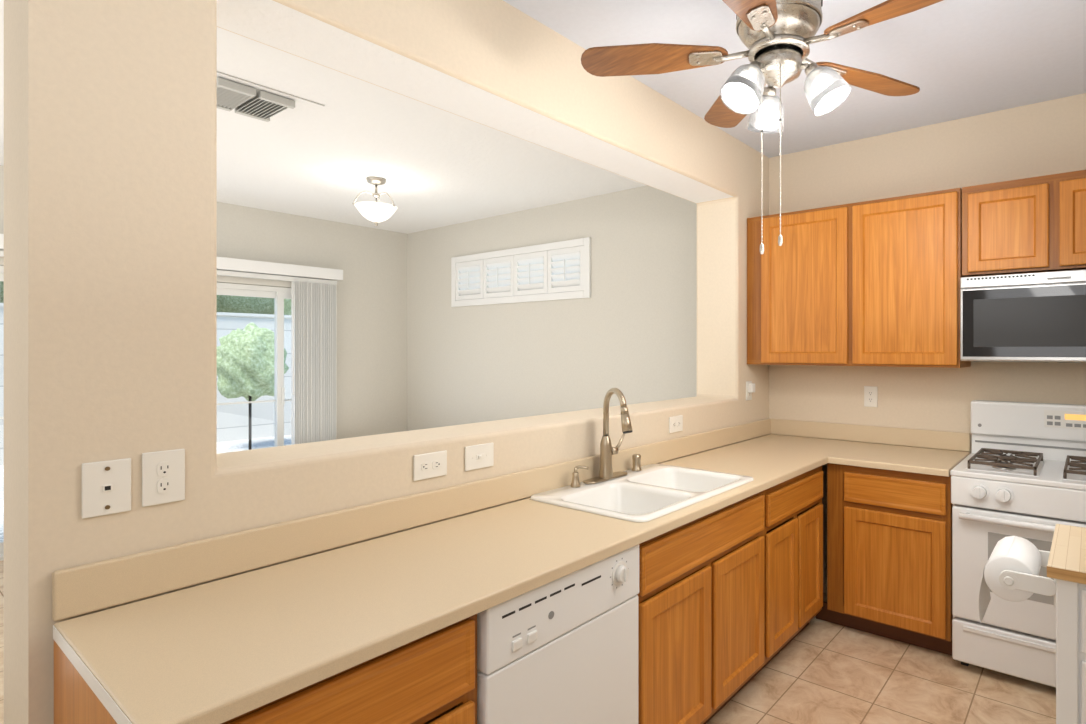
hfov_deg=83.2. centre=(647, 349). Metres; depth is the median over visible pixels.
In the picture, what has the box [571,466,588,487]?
soap dispenser pump
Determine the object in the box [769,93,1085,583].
wall
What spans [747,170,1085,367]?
upper cabinet
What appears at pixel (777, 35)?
ceiling fan
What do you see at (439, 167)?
ceiling
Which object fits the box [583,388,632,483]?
gooseneck faucet
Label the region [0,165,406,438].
wall
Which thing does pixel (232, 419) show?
blocks
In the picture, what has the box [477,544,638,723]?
dishwasher
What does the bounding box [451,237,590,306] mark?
window shutters
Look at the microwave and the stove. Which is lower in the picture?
the stove
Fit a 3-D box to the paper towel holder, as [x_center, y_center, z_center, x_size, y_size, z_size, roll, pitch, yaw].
[1.110,0.694,1.788,0.192,0.215,0.276,0,0,36]
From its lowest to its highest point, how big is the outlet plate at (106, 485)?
0.118 m
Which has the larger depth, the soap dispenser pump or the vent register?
the vent register
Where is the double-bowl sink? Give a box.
[530,464,753,521]
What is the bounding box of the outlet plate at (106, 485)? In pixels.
[82,458,130,518]
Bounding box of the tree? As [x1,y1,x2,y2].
[217,323,288,449]
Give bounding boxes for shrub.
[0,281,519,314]
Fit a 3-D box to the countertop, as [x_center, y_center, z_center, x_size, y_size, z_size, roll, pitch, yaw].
[0.268,0.525,2.268,1.194,0.134,3.435,0,0,36]
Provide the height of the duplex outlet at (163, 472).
0.122 m
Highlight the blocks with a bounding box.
[0,303,290,465]
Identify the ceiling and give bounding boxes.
[0,0,646,233]
[503,0,1085,157]
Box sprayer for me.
[632,454,641,470]
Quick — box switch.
[465,442,493,470]
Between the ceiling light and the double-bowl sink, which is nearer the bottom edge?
the double-bowl sink
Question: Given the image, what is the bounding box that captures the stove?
[950,400,1085,687]
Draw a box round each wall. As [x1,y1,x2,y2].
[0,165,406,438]
[4,0,768,723]
[407,185,696,430]
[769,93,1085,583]
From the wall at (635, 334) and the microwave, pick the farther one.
the wall at (635, 334)
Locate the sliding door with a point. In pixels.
(279, 294)
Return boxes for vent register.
[217,71,324,121]
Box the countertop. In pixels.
[52,418,969,723]
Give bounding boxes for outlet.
[142,449,184,506]
[414,450,446,480]
[669,415,682,432]
[746,381,754,399]
[864,386,877,406]
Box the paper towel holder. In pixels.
[979,536,1055,623]
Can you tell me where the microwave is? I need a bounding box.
[960,269,1085,362]
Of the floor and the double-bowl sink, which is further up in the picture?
the double-bowl sink
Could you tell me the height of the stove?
1.200 m
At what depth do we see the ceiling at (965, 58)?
2.59 m
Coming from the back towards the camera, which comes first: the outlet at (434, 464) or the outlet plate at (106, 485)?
the outlet at (434, 464)
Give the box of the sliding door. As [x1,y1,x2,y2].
[0,266,290,560]
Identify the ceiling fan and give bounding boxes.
[581,0,942,253]
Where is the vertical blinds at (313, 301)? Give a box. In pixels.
[0,250,336,444]
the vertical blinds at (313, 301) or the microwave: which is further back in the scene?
the vertical blinds at (313, 301)
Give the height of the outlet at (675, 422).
0.082 m
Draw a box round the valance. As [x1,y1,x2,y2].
[0,234,342,280]
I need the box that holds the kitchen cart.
[1047,524,1085,723]
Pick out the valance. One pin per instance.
(223, 263)
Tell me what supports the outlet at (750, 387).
attached to the wall at (110, 106)
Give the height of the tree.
1.895 m
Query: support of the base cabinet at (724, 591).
on the floor
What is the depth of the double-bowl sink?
2.41 m
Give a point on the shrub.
(225, 303)
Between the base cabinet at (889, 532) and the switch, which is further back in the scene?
the base cabinet at (889, 532)
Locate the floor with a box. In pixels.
[0,560,1055,723]
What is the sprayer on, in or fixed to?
on the double-bowl sink
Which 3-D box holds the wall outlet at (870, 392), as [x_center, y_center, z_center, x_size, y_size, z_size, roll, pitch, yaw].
[1.339,0.284,3.610,0.078,0.124,0.008,0,0,36]
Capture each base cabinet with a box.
[54,466,822,723]
[816,463,952,655]
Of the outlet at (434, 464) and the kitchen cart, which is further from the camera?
the outlet at (434, 464)
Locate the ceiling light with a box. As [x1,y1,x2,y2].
[352,177,396,225]
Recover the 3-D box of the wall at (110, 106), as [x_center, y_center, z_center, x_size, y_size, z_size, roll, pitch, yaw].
[-0.344,0.099,2.703,0.300,2.750,3.470,0,0,36]
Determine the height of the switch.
0.084 m

